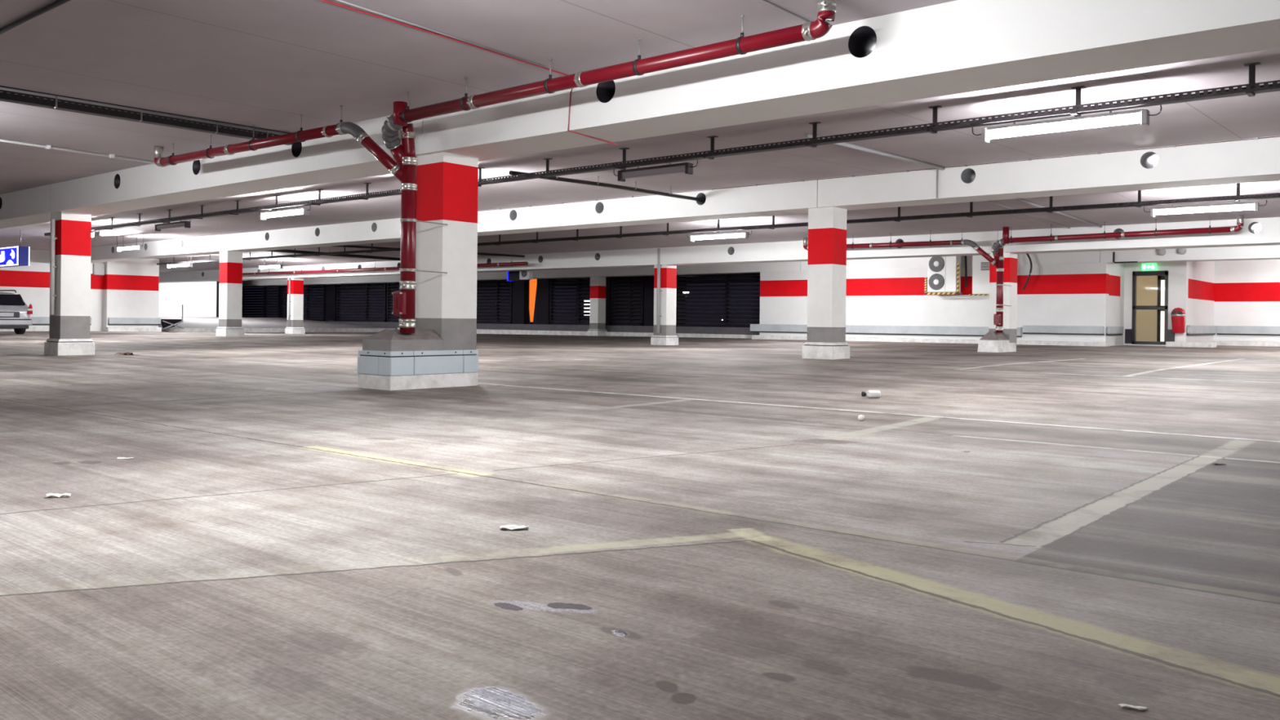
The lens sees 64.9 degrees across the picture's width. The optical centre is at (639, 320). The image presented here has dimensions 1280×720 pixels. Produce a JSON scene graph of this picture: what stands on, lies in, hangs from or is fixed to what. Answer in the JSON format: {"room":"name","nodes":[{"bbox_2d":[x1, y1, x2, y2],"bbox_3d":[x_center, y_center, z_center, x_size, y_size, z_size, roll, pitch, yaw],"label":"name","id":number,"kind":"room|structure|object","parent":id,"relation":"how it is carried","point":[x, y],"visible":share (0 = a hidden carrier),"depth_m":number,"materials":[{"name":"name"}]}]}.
{"room":"parking garage","nodes":[
{"label":"parking garage","id":0,"kind":"room"},
{"bbox_2d":[0,249,159,331],"bbox_3d":[-24.731,-0.957,25.224,0.570,2.800,24.850,1,0,40],"label":"wall","id":1,"kind":"structure","parent":0,"point":[126,288],"depth_m":33.36,"materials":[{"name":"white paint"}]},
{"bbox_2d":[30,316,91,324],"bbox_3d":[-19.008,0.011,31.739,0.080,0.255,3.200,1,0,40],"label":"board","id":2,"kind":"object","parent":1,"relation":"attached to","point":[36,320],"visible":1,"depth_m":31.78,"materials":[{"name":"white metal"}]},
{"bbox_2d":[0,327,161,332],"bbox_3d":[-23.806,0.278,25.809,0.345,0.250,22.750,1,0,40],"label":"trim","id":3,"kind":"structure","parent":1,"relation":"attached to","point":[30,329],"depth_m":33.36,"materials":[{"name":"white paint"}]},
{"bbox_2d":[93,262,104,275],"bbox_3d":[-17.882,-1.695,33.224,0.150,0.380,0.340,1,0,40],"label":"junction box","id":4,"kind":"object","parent":1,"relation":"attached to","point":[98,268],"visible":1,"depth_m":33.16,"materials":[{"name":"grey plastic"}]},
{"bbox_2d":[108,317,160,324],"bbox_3d":[-17.020,0.027,33.922,0.080,0.245,1.700,1,0,40],"label":"board","id":5,"kind":"object","parent":1,"relation":"attached to","point":[112,321],"visible":1,"depth_m":33.87,"materials":[{"name":"white metal"}]},
{"bbox_2d":[158,281,216,316],"bbox_3d":[-22.110,-0.929,44.041,0.300,2.800,7.250,1,0,40],"label":"wall","id":6,"kind":"structure","parent":0,"point":[198,299],"depth_m":45.70,"materials":[{"name":"white paint"}]},
{"bbox_2d":[158,316,382,331],"bbox_3d":[-17.194,0.168,42.289,9.500,0.610,10.900,1,0,40],"label":"floor","id":7,"kind":"structure","parent":0,"point":[188,322],"depth_m":43.53,"materials":[{"name":"concrete"}]},
{"bbox_2d":[272,274,759,288],"bbox_3d":[3.005,-2.129,40.898,72.000,0.470,13.500,1,0,40],"label":"ceiling","id":8,"kind":"structure","parent":0,"point":[752,274],"depth_m":49.27,"materials":[{"name":"concrete"}]},
{"bbox_2d":[242,277,326,286],"bbox_3d":[-17.728,-1.951,49.511,8.469,0.435,0.590,1,0,40],"label":"ceiling beam","id":9,"kind":"structure","parent":8,"relation":"attached to","point":[318,281],"depth_m":49.28,"materials":[{"name":"white paint"}]},
{"bbox_2d":[323,275,399,284],"bbox_3d":[-11.231,-1.882,44.060,8.469,0.435,0.590,1,0,40],"label":"ceiling beam","id":10,"kind":"structure","parent":8,"relation":"attached to","point":[390,278],"depth_m":44.59,"materials":[{"name":"white paint"}]},
{"bbox_2d":[476,268,592,280],"bbox_3d":[-4.734,-1.814,38.610,8.469,0.435,0.590,1,0,40],"label":"ceiling beam","id":11,"kind":"structure","parent":8,"relation":"attached to","point":[581,273],"depth_m":37.15,"materials":[{"name":"white paint"}]},
{"bbox_2d":[592,261,800,276],"bbox_3d":[1.763,-1.745,33.159,8.469,0.435,0.590,1,0,40],"label":"ceiling beam","id":12,"kind":"structure","parent":8,"relation":"attached to","point":[748,268],"depth_m":32.39,"materials":[{"name":"white paint"}]},
{"bbox_2d":[800,251,1100,271],"bbox_3d":[8.260,-1.677,27.708,8.469,0.435,0.590,1,0,40],"label":"ceiling beam","id":13,"kind":"structure","parent":8,"relation":"attached to","point":[1082,256],"depth_m":26.89,"materials":[{"name":"white paint"}]},
{"bbox_2d":[1100,244,1279,263],"bbox_3d":[16.968,-1.585,20.403,14.241,0.435,0.590,1,0,40],"label":"ceiling beam","id":14,"kind":"structure","parent":8,"relation":"attached to","point":[1273,251],"depth_m":23.40,"materials":[{"name":"white paint"}]},
{"bbox_2d":[320,320,759,334],"bbox_3d":[-8.361,0.356,42.318,32.800,0.520,0.200,1,0,40],"label":"wall","id":15,"kind":"structure","parent":0,"point":[691,330],"depth_m":37.00,"materials":[{"name":"grey paint"}]},
{"bbox_2d":[241,285,280,317],"bbox_3d":[-19.457,-0.911,51.637,3.800,1.780,0.160,1,0,40],"label":"louver panel","id":16,"kind":"object","parent":15,"relation":"on","point":[245,295],"visible":0.65,"depth_m":51.50,"materials":[{"name":"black metal"}]},
{"bbox_2d":[280,284,325,320],"bbox_3d":[-16.431,-0.879,49.099,3.900,1.780,0.160,1,0,40],"label":"louver panel","id":17,"kind":"object","parent":15,"relation":"on","point":[282,302],"visible":0.66,"depth_m":48.62,"materials":[{"name":"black metal"}]},
{"bbox_2d":[336,283,386,322],"bbox_3d":[-12.716,-0.840,45.981,3.800,1.780,0.160,1,0,40],"label":"louver panel","id":18,"kind":"object","parent":15,"relation":"on","point":[367,289],"visible":0.91,"depth_m":45.92,"materials":[{"name":"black metal"}]},
{"bbox_2d":[386,282,399,322],"bbox_3d":[-9.728,-0.809,43.475,3.800,1.780,0.160,1,0,40],"label":"louver panel","id":19,"kind":"object","parent":15,"relation":"on","point":[389,319],"visible":0.3,"depth_m":44.55,"materials":[{"name":"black metal"}]},
{"bbox_2d":[325,275,653,325],"bbox_3d":[-7.065,-0.805,41.320,20.250,1.830,0.280,1,0,40],"label":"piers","id":20,"kind":"object","parent":15,"relation":"on","point":[520,288],"visible":0.37,"depth_m":38.44,"materials":[{"name":"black metal"}]},
{"bbox_2d":[476,280,512,324],"bbox_3d":[-5.859,-0.768,40.229,2.300,1.780,0.160,1,0,40],"label":"louver panel","id":21,"kind":"object","parent":15,"relation":"on","point":[498,286],"visible":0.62,"depth_m":40.09,"materials":[{"name":"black metal"}]},
{"bbox_2d":[549,277,590,324],"bbox_3d":[-2.450,-0.732,37.369,2.400,1.780,0.160,1,0,40],"label":"louver panel","id":22,"kind":"object","parent":15,"relation":"on","point":[580,281],"visible":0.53,"depth_m":37.48,"materials":[{"name":"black metal"}]},
{"bbox_2d":[397,327,759,338],"bbox_3d":[-3.221,0.515,37.633,18.700,0.270,0.330,1,0,40],"label":"trim","id":23,"kind":"structure","parent":15,"relation":"attached to","point":[478,331],"depth_m":36.33,"materials":[{"name":"white paint"}]},
{"bbox_2d":[610,275,644,325],"bbox_3d":[-0.420,-0.711,35.666,1.500,1.780,0.160,1,0,40],"label":"louver panel","id":24,"kind":"object","parent":15,"relation":"on","point":[632,280],"visible":0.94,"depth_m":35.63,"materials":[{"name":"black metal"}]},
{"bbox_2d":[675,272,759,327],"bbox_3d":[2.434,-0.680,33.272,4.550,1.780,0.160,1,0,40],"label":"louver panel","id":25,"kind":"object","parent":15,"relation":"on","point":[726,277],"visible":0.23,"depth_m":33.04,"materials":[{"name":"black metal"}]},
{"bbox_2d":[0,331,1279,719],"bbox_3d":[-8.431,0.488,27.300,72.000,0.155,49.000,1,0,40],"label":"floor","id":26,"kind":"structure","parent":0,"point":[716,531],"depth_m":2.89,"materials":[{"name":"concrete"}]},
{"bbox_2d":[0,289,33,334],"bbox_3d":[-17.836,-0.241,27.195,3.682,1.196,1.398,1,0,40],"label":"estate car","id":27,"kind":"object","parent":26,"relation":"on","point":[15,313],"visible":1,"depth_m":26.32,"materials":[{"name":"silver metal"}]},
{"bbox_2d":[44,211,94,355],"bbox_3d":[-8.263,-0.514,14.594,0.500,2.079,0.500,1,0,40],"label":"concrete column","id":28,"kind":"structure","parent":26,"relation":"on","point":[69,326],"depth_m":14.44,"materials":[{"name":"grey paint"}]},
{"bbox_2d":[49,218,57,315],"bbox_3d":[-8.364,-0.764,14.340,0.090,1.360,0.072,1,0,40],"label":"downpipe","id":29,"kind":"object","parent":28,"relation":"attached to","point":[53,237],"visible":1,"depth_m":14.31,"materials":[{"name":"white plastic"}]},
{"bbox_2d":[160,304,184,329],"bbox_3d":[-16.485,-0.118,35.437,0.190,0.903,0.807,1,0,40],"label":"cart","id":30,"kind":"object","parent":26,"relation":"on","point":[166,323],"visible":0.98,"depth_m":35.37,"materials":[{"name":"black metal"}]},
{"bbox_2d":[215,250,244,336],"bbox_3d":[-10.312,-0.659,25.346,0.500,2.162,0.500,1,0,40],"label":"concrete column","id":31,"kind":"structure","parent":26,"relation":"on","point":[230,282],"depth_m":25.20,"materials":[{"name":"grey paint"}]},
{"bbox_2d":[164,328,395,332],"bbox_3d":[-13.704,0.405,39.490,0.250,0.210,9.700,1,0,40],"label":"trim","id":32,"kind":"structure","parent":26,"relation":"on","point":[185,330],"depth_m":39.04,"materials":[{"name":"white paint"}]},
{"bbox_2d":[284,277,305,333],"bbox_3d":[-12.367,-0.513,36.095,0.500,2.028,0.500,1,0,40],"label":"concrete column","id":33,"kind":"structure","parent":26,"relation":"on","point":[296,310],"depth_m":35.94,"materials":[{"name":"grey paint"}]},
{"bbox_2d":[357,151,478,390],"bbox_3d":[-1.932,-0.436,8.900,0.470,2.100,0.986,1,0,40],"label":"concrete column","id":34,"kind":"structure","parent":26,"relation":"on","point":[442,352],"depth_m":8.94,"materials":[{"name":"grey paint"}]},
{"bbox_2d":[153,0,835,333],"bbox_3d":[-1.970,-0.889,8.634,8.443,1.995,0.679,1,0,40],"label":"drain pipe","id":35,"kind":"object","parent":34,"relation":"attached to","point":[405,168],"visible":1,"depth_m":8.27,"materials":[{"name":"red metal"}]},
{"bbox_2d":[587,276,607,336],"bbox_3d":[-1.506,-0.495,35.845,0.500,2.134,0.500,1,0,40],"label":"concrete column","id":36,"kind":"structure","parent":26,"relation":"on","point":[597,284],"depth_m":35.69,"materials":[{"name":"grey paint"}]},
{"bbox_2d":[650,264,678,345],"bbox_3d":[0.627,-0.376,25.193,0.500,2.027,0.500,1,0,40],"label":"concrete column","id":37,"kind":"structure","parent":26,"relation":"on","point":[667,336],"depth_m":25.03,"materials":[{"name":"grey paint"}]},
{"bbox_2d":[656,248,662,333],"bbox_3d":[0.470,-0.741,25.010,0.114,2.100,0.096,1,0,40],"label":"downpipe","id":38,"kind":"object","parent":37,"relation":"attached to","point":[658,322],"visible":1,"depth_m":24.97,"materials":[{"name":"grey plastic"}]},
{"bbox_2d":[802,206,849,359],"bbox_3d":[2.682,-0.514,14.445,0.500,2.178,0.500,1,0,40],"label":"concrete column","id":39,"kind":"structure","parent":26,"relation":"on","point":[827,226],"depth_m":14.29,"materials":[{"name":"grey paint"}]},
{"bbox_2d":[861,390,880,398],"bbox_3d":[1.806,0.575,7.868,0.147,0.059,0.060,1,0,0],"label":"plastic bottle","id":40,"kind":"object","parent":26,"relation":"on","point":[870,393],"visible":1,"depth_m":7.85,"materials":[{"name":"white plastic"}]},
{"bbox_2d":[977,252,1017,352],"bbox_3d":[6.940,-0.344,19.520,0.412,1.958,0.979,1,0,40],"label":"concrete column","id":41,"kind":"structure","parent":26,"relation":"on","point":[992,341],"depth_m":19.52,"materials":[{"name":"grey paint"}]},
{"bbox_2d":[803,214,1244,333],"bbox_3d":[6.856,-0.763,19.289,8.273,1.994,0.679,1,0,40],"label":"drain pipe","id":42,"kind":"object","parent":41,"relation":"attached to","point":[997,247],"visible":0.98,"depth_m":19.07,"materials":[{"name":"red metal"}]},
{"bbox_2d":[0,0,1279,250],"bbox_3d":[-17.142,-2.312,16.880,72.000,0.530,21.800,1,0,40],"label":"ceiling","id":43,"kind":"structure","parent":0,"point":[262,64],"depth_m":8.36,"materials":[{"name":"concrete"}]},
{"bbox_2d":[0,230,30,267],"bbox_3d":[-15.013,-1.683,23.779,2.405,0.818,0.255,1,0,40],"label":"hanging sign","id":44,"kind":"object","parent":43,"relation":"hanging from","point":[12,256],"visible":1,"depth_m":23.09,"materials":[{"name":"blue plastic"}]},
{"bbox_2d":[0,0,71,35],"bbox_3d":[-3.916,-1.885,6.356,9.800,0.030,0.032,1,0,40],"label":"conduit pipe","id":45,"kind":"object","parent":43,"relation":"attached to","point":[58,2],"visible":1,"depth_m":6.19,"materials":[{"name":"black metal"}]},
{"bbox_2d":[0,184,92,228],"bbox_3d":[-11.491,-1.817,17.359,8.469,0.460,0.590,1,0,40],"label":"ceiling beam","id":46,"kind":"structure","parent":43,"relation":"attached to","point":[32,206],"depth_m":15.16,"materials":[{"name":"white paint"}]},
{"bbox_2d":[0,138,155,164],"bbox_3d":[-6.673,-1.916,10.902,0.068,0.040,3.123,1,0,33],"label":"conduit pipe","id":47,"kind":"object","parent":43,"relation":"attached to","point":[47,147],"visible":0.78,"depth_m":11.36,"materials":[{"name":"white plastic"}]},
{"bbox_2d":[116,233,143,251],"bbox_3d":[-12.677,-1.933,25.009,1.494,0.392,0.092,1,0,40],"label":"lamp","id":48,"kind":"object","parent":43,"relation":"hanging from","point":[123,247],"visible":1,"depth_m":24.96,"materials":[{"name":"grey plastic"}]},
{"bbox_2d":[0,85,293,145],"bbox_3d":[-4.611,-1.860,9.040,0.188,0.112,3.300,1,0,40],"label":"cable tray","id":49,"kind":"object","parent":43,"relation":"attached to","point":[6,95],"visible":0.93,"depth_m":9.05,"materials":[{"name":"grey metal"}]},
{"bbox_2d":[51,115,426,215],"bbox_3d":[-4.994,-1.749,11.909,8.469,0.460,0.590,1,0,40],"label":"ceiling beam","id":50,"kind":"structure","parent":43,"relation":"attached to","point":[338,157],"depth_m":11.31,"materials":[{"name":"white paint"}]},
{"bbox_2d":[320,0,617,145],"bbox_3d":[-1.447,-1.674,6.420,0.135,0.411,4.576,1,0,35],"label":"cable","id":51,"kind":"object","parent":43,"relation":"attached to","point":[452,37],"visible":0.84,"depth_m":6.64,"materials":[{"name":"red plastic"}]},
{"bbox_2d":[508,170,706,202],"bbox_3d":[-0.246,-1.916,14.255,0.082,0.205,4.301,1,0,40],"label":"pipe","id":52,"kind":"object","parent":43,"relation":"attached to","point":[511,172],"visible":0.87,"depth_m":14.14,"materials":[{"name":"grey metal"}]},
{"bbox_2d":[44,62,1279,235],"bbox_3d":[-1.231,-1.830,12.124,30.500,0.248,0.170,1,0,40],"label":"cable tray","id":53,"kind":"object","parent":43,"relation":"hanging from","point":[1253,88],"visible":0.84,"depth_m":9.48,"materials":[{"name":"grey metal"}]},
{"bbox_2d":[155,219,191,231],"bbox_3d":[-8.463,-1.720,18.209,1.384,0.142,0.092,1,0,40],"label":"lamp","id":54,"kind":"object","parent":53,"relation":"attached to","point":[158,227],"visible":1,"depth_m":18.14,"materials":[{"name":"grey metal"}]},
{"bbox_2d":[156,222,184,229],"bbox_3d":[-8.463,-1.707,18.209,1.110,0.070,0.054,1,0,40],"label":"diffuser","id":55,"kind":"object","parent":54,"relation":"attached to","point":[167,225],"depth_m":18.22,"materials":[{"name":"grey plastic"}]},
{"bbox_2d":[258,206,310,220],"bbox_3d":[-5.590,-1.689,15.799,1.494,0.142,0.092,1,0,40],"label":"lamp","id":56,"kind":"object","parent":53,"relation":"attached to","point":[298,211],"visible":1,"depth_m":15.74,"materials":[{"name":"grey plastic"}]},
{"bbox_2d":[262,208,302,217],"bbox_3d":[-5.590,-1.677,15.799,1.220,0.070,0.054,1,0,40],"label":"diffuser","id":57,"kind":"object","parent":56,"relation":"attached to","point":[284,212],"depth_m":15.79,"materials":[{"name":"white plastic"}]},
{"bbox_2d":[613,160,697,182],"bbox_3d":[0.155,-1.629,10.979,1.184,0.142,0.092,1,0,40],"label":"lamp","id":58,"kind":"object","parent":53,"relation":"attached to","point":[686,167],"visible":1,"depth_m":10.93,"materials":[{"name":"grey metal"}]},
{"bbox_2d":[621,164,684,178],"bbox_3d":[0.155,-1.617,10.979,0.910,0.070,0.054,1,0,40],"label":"diffuser","id":59,"kind":"object","parent":58,"relation":"attached to","point":[664,169],"depth_m":10.97,"materials":[{"name":"grey"}]},
{"bbox_2d":[971,105,1161,142],"bbox_3d":[3.442,-1.594,8.222,1.494,0.142,0.092,1,0,40],"label":"lamp","id":60,"kind":"object","parent":53,"relation":"attached to","point":[1142,116],"visible":1,"depth_m":8.16,"materials":[{"name":"grey plastic"}]},
{"bbox_2d":[986,112,1141,139],"bbox_3d":[3.442,-1.582,8.222,1.220,0.070,0.054,1,0,40],"label":"diffuser","id":61,"kind":"object","parent":60,"relation":"attached to","point":[1108,119],"depth_m":8.18,"materials":[{"name":"white plastic"}]},
{"bbox_2d":[422,0,1279,161],"bbox_3d":[3.714,-1.657,4.603,14.241,0.460,0.590,1,0,40],"label":"ceiling beam","id":62,"kind":"structure","parent":43,"relation":"attached to","point":[957,46],"depth_m":6.20,"materials":[{"name":"white paint"}]},
{"bbox_2d":[804,133,945,198],"bbox_3d":[2.827,-1.804,11.696,0.123,0.396,3.531,1,0,38],"label":"conduit pipe","id":63,"kind":"object","parent":43,"relation":"attached to","point":[806,135],"visible":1,"depth_m":11.79,"materials":[{"name":"grey plastic"}]},
{"bbox_2d":[155,160,1279,272],"bbox_3d":[-5.736,-2.162,30.479,72.000,0.590,13.700,1,0,40],"label":"ceiling","id":64,"kind":"structure","parent":0,"point":[1133,215],"depth_m":19.16,"materials":[{"name":"concrete"}]},
{"bbox_2d":[90,235,222,262],"bbox_3d":[-13.539,-2.003,28.111,8.469,0.459,0.590,1,0,40],"label":"ceiling beam","id":65,"kind":"structure","parent":64,"relation":"attached to","point":[206,245],"depth_m":27.30,"materials":[{"name":"white paint"}]},
{"bbox_2d":[159,271,184,283],"bbox_3d":[-22.092,-1.867,44.310,8.469,0.476,0.590,1,0,40],"label":"ceiling beam","id":66,"kind":"structure","parent":64,"relation":"attached to","point":[165,277],"depth_m":41.88,"materials":[{"name":"white paint"}]},
{"bbox_2d":[177,266,288,282],"bbox_3d":[-15.595,-1.798,38.860,8.469,0.476,0.590,1,0,40],"label":"ceiling beam","id":67,"kind":"structure","parent":64,"relation":"attached to","point":[213,275],"depth_m":39.24,"materials":[{"name":"white paint"}]},
{"bbox_2d":[221,217,400,252],"bbox_3d":[-7.042,-1.935,22.661,8.469,0.459,0.590,1,0,40],"label":"ceiling beam","id":68,"kind":"structure","parent":64,"relation":"attached to","point":[388,230],"depth_m":22.50,"materials":[{"name":"white paint"}]},
{"bbox_2d":[288,260,400,278],"bbox_3d":[-9.098,-1.730,33.409,8.469,0.476,0.590,1,0,40],"label":"ceiling beam","id":69,"kind":"structure","parent":64,"relation":"attached to","point":[396,263],"depth_m":33.64,"materials":[{"name":"white paint"}]},
{"bbox_2d":[242,252,528,275],"bbox_3d":[-9.354,-1.745,32.551,16.400,0.372,0.124,1,0,40],"label":"drain pipe","id":70,"kind":"object","parent":64,"relation":"hanging from","point":[508,264],"visible":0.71,"depth_m":32.42,"materials":[{"name":"red metal"}]},
{"bbox_2d":[262,244,524,260],"bbox_3d":[-7.167,-1.916,27.312,7.008,0.319,4.012,1,0,-40],"label":"pipe","id":71,"kind":"object","parent":64,"relation":"attached to","point":[291,251],"visible":0.35,"depth_m":27.91,"materials":[{"name":"grey metal"}]},
{"bbox_2d":[506,271,529,281],"bbox_3d":[-3.587,-1.516,29.780,0.800,0.684,0.200,1,0,40],"label":"sign","id":72,"kind":"object","parent":64,"relation":"hanging from","point":[512,276],"visible":0.33,"depth_m":29.80,"materials":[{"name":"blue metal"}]},
{"bbox_2d":[476,248,657,272],"bbox_3d":[-2.601,-1.661,27.959,8.469,0.476,0.590,1,0,40],"label":"ceiling beam","id":73,"kind":"structure","parent":64,"relation":"attached to","point":[644,257],"depth_m":26.84,"materials":[{"name":"white paint"}]},
{"bbox_2d":[477,178,819,235],"bbox_3d":[-0.545,-1.866,17.210,8.469,0.459,0.590,1,0,40],"label":"ceiling beam","id":74,"kind":"structure","parent":64,"relation":"attached to","point":[791,197],"depth_m":16.22,"materials":[{"name":"white paint"}]},
{"bbox_2d":[156,182,1279,265],"bbox_3d":[-0.601,-1.826,20.654,40.500,0.284,0.170,1,0,40],"label":"cable tray","id":75,"kind":"object","parent":64,"relation":"hanging from","point":[1237,197],"visible":0.8,"depth_m":16.63,"materials":[{"name":"grey metal"}]},
{"bbox_2d":[687,230,751,241],"bbox_3d":[1.481,-1.590,18.938,1.494,0.142,0.092,1,0,40],"label":"lamp","id":76,"kind":"object","parent":75,"relation":"attached to","point":[736,234],"visible":1,"depth_m":18.89,"materials":[{"name":"grey plastic"}]},
{"bbox_2d":[692,233,744,239],"bbox_3d":[1.481,-1.577,18.938,1.220,0.070,0.054,1,0,40],"label":"diffuser","id":77,"kind":"object","parent":76,"relation":"attached to","point":[710,236],"depth_m":18.94,"materials":[{"name":"white plastic"}]},
{"bbox_2d":[1143,200,1266,217],"bbox_3d":[7.686,-1.524,13.732,1.494,0.142,0.092,1,0,40],"label":"lamp","id":78,"kind":"object","parent":75,"relation":"attached to","point":[1255,206],"visible":1,"depth_m":13.69,"materials":[{"name":"grey plastic"}]},
{"bbox_2d":[1154,204,1254,214],"bbox_3d":[7.686,-1.512,13.732,1.220,0.070,0.054,1,0,40],"label":"diffuser","id":79,"kind":"object","parent":78,"relation":"attached to","point":[1213,207],"depth_m":13.71,"materials":[{"name":"white plastic"}]},
{"bbox_2d":[658,231,998,265],"bbox_3d":[3.896,-1.593,22.508,8.469,0.476,0.590,1,0,40],"label":"ceiling beam","id":80,"kind":"structure","parent":64,"relation":"attached to","point":[793,251],"depth_m":22.38,"materials":[{"name":"white paint"}]},
{"bbox_2d":[986,198,1102,228],"bbox_3d":[6.151,-1.837,16.133,0.582,0.251,6.211,1,0,41],"label":"conduit pipe","id":81,"kind":"object","parent":64,"relation":"attached to","point":[1018,199],"visible":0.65,"depth_m":16.97,"materials":[{"name":"grey plastic"}]},
{"bbox_2d":[817,135,1279,210],"bbox_3d":[8.163,-1.775,9.905,14.241,0.459,0.590,1,0,40],"label":"ceiling beam","id":82,"kind":"structure","parent":64,"relation":"attached to","point":[1247,161],"depth_m":12.12,"materials":[{"name":"white paint"}]},
{"bbox_2d":[477,136,1279,211],"bbox_3d":[4.234,-1.980,12.802,22.000,0.022,0.030,1,0,40],"label":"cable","id":83,"kind":"object","parent":82,"relation":"attached to","point":[1255,138],"visible":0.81,"depth_m":13.19,"materials":[{"name":"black plastic"}]},
{"bbox_2d":[998,217,1279,253],"bbox_3d":[12.604,-1.501,15.202,14.241,0.476,0.590,1,0,40],"label":"ceiling beam","id":84,"kind":"structure","parent":64,"relation":"attached to","point":[1269,233],"depth_m":17.82,"materials":[{"name":"white paint"}]},
{"bbox_2d":[759,262,1109,342],"bbox_3d":[7.654,-0.545,28.037,10.080,2.660,0.250,1,0,40],"label":"wall","id":85,"kind":"structure","parent":0,"point":[1054,294],"depth_m":27.37,"materials":[{"name":"white paint"}]},
{"bbox_2d":[750,324,1022,337],"bbox_3d":[6.647,0.267,28.659,8.350,0.255,0.080,1,0,40],"label":"board","id":86,"kind":"object","parent":85,"relation":"attached to","point":[778,328],"visible":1,"depth_m":28.19,"materials":[{"name":"grey metal"}]},
{"bbox_2d":[751,335,1110,346],"bbox_3d":[7.471,0.613,27.740,10.200,0.240,0.415,1,0,40],"label":"trim","id":87,"kind":"structure","parent":85,"relation":"attached to","point":[755,337],"depth_m":27.13,"materials":[{"name":"white paint"}]},
{"bbox_2d":[924,255,967,294],"bbox_3d":[8.248,-1.252,27.040,1.040,1.116,0.521,1,0,40],"label":"air conditioner","id":88,"kind":"object","parent":85,"relation":"attached to","point":[944,273],"visible":0.97,"depth_m":26.86,"materials":[{"name":"white metal"}]},
{"bbox_2d":[968,255,989,295],"bbox_3d":[9.155,-1.230,26.395,0.920,1.140,0.340,1,0,40],"label":"air conditioner","id":89,"kind":"object","parent":85,"relation":"attached to","point":[980,265],"visible":0.48,"depth_m":26.39,"materials":[{"name":"white metal"}]},
{"bbox_2d":[1022,325,1104,335],"bbox_3d":[10.622,0.241,25.299,1.960,0.220,0.080,1,0,40],"label":"board","id":90,"kind":"object","parent":85,"relation":"attached to","point":[1047,330],"visible":1,"depth_m":25.23,"materials":[{"name":"grey"}]},
{"bbox_2d":[1108,262,1124,346],"bbox_3d":[11.943,-0.500,25.503,0.250,2.660,1.380,1,0,40],"label":"wall","id":91,"kind":"structure","parent":0,"point":[1116,275],"depth_m":25.41,"materials":[{"name":"white paint"}]},
{"bbox_2d":[1106,326,1124,335],"bbox_3d":[11.901,0.255,25.205,0.080,0.220,1.280,1,0,40],"label":"board","id":92,"kind":"object","parent":91,"relation":"attached to","point":[1111,331],"visible":1,"depth_m":25.09,"materials":[{"name":"grey metal"}]},
{"bbox_2d":[1136,275,1157,341],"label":"door","id":93,"kind":"structure","parent":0,"point":[1146,286],"depth_m":28.36,"materials":[{"name":"beige wood"}]},
{"bbox_2d":[1156,275,1164,342],"bbox_3d":[13.842,-0.275,26.485,0.400,1.850,0.070,1,0,40],"label":"window pane","id":94,"kind":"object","parent":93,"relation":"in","point":[1161,279],"depth_m":26.54,"materials":[{"name":"white glass"}]},
{"bbox_2d":[1123,262,1188,346],"bbox_3d":[13.002,-0.489,25.645,1.690,2.660,0.200,1,0,40],"label":"wall","id":95,"kind":"structure","parent":0,"point":[1178,272],"depth_m":25.25,"materials":[{"name":"white paint"}]},
{"bbox_2d":[1131,270,1168,344],"bbox_3d":[12.957,-0.327,25.562,0.830,1.865,0.183,1,0,40],"label":"door frame","id":96,"kind":"structure","parent":95,"relation":"in","point":[1135,273],"depth_m":25.57,"materials":[{"name":"black metal"}]},
{"bbox_2d":[1124,328,1174,343],"bbox_3d":[12.934,0.405,25.543,1.150,0.370,0.028,1,0,40],"label":"baseboard","id":97,"kind":"structure","parent":95,"relation":"in","point":[1128,332],"depth_m":25.81,"materials":[{"name":"black"}]},
{"bbox_2d":[1170,307,1185,333],"bbox_3d":[13.348,-0.004,24.959,0.316,0.642,0.316,1,0,40],"label":"litter bin","id":98,"kind":"object","parent":95,"relation":"attached to","point":[1178,322],"visible":1,"depth_m":24.84,"materials":[{"name":"red metal"}]},
{"bbox_2d":[1187,261,1214,342],"bbox_3d":[14.646,-0.472,26.485,0.250,2.660,3.200,1,0,40],"label":"wall","id":99,"kind":"structure","parent":0,"point":[1201,293],"depth_m":26.35,"materials":[{"name":"white paint"}]},
{"bbox_2d":[1186,325,1216,335],"bbox_3d":[14.685,0.251,26.283,0.080,0.245,3.250,1,0,40],"label":"board","id":100,"kind":"object","parent":99,"relation":"attached to","point":[1192,330],"visible":1,"depth_m":26.05,"materials":[{"name":"grey"}]},
{"bbox_2d":[1213,259,1279,342],"bbox_3d":[20.995,-0.405,23.410,13.930,2.660,0.250,1,0,40],"label":"wall","id":101,"kind":"structure","parent":0,"point":[1247,292],"depth_m":27.13,"materials":[{"name":"white paint"}]},
{"bbox_2d":[1165,340,1279,347],"bbox_3d":[19.163,0.721,22.151,12.900,0.270,3.980,1,0,40],"label":"trim","id":102,"kind":"structure","parent":101,"relation":"attached to","point":[1171,344],"depth_m":26.35,"materials":[{"name":"white paint"}]},
{"bbox_2d":[1217,325,1279,335],"bbox_3d":[20.433,0.312,23.660,12.100,0.245,0.080,1,0,40],"label":"board","id":103,"kind":"object","parent":101,"relation":"attached to","point":[1221,330],"visible":1,"depth_m":27.03,"materials":[{"name":"grey metal"}]},
{"label":"outside","id":104,"kind":"structure","parent":0,"visible":0},
{"bbox_3d":[-1.030,0.823,57.832,64.100,0.340,32.700,1,0,40],"label":"ground","id":105,"kind":"structure","parent":104,"visible":0},
{"bbox_2d":[528,279,537,324],"bbox_3d":[-4.491,-0.623,41.691,0.580,2.480,0.100,1,0,40],"label":"column","id":106,"kind":"structure","parent":105,"relation":"on","point":[532,291],"depth_m":41.62,"materials":[{"name":"orange"}]},
{"bbox_2d":[576,276,686,324],"bbox_3d":[-0.359,-1.370,41.410,3.400,4.060,3.030,1,0,40],"label":"building","id":107,"kind":"structure","parent":105,"relation":"on","point":[677,277],"depth_m":39.93,"materials":[{"name":"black metal"}]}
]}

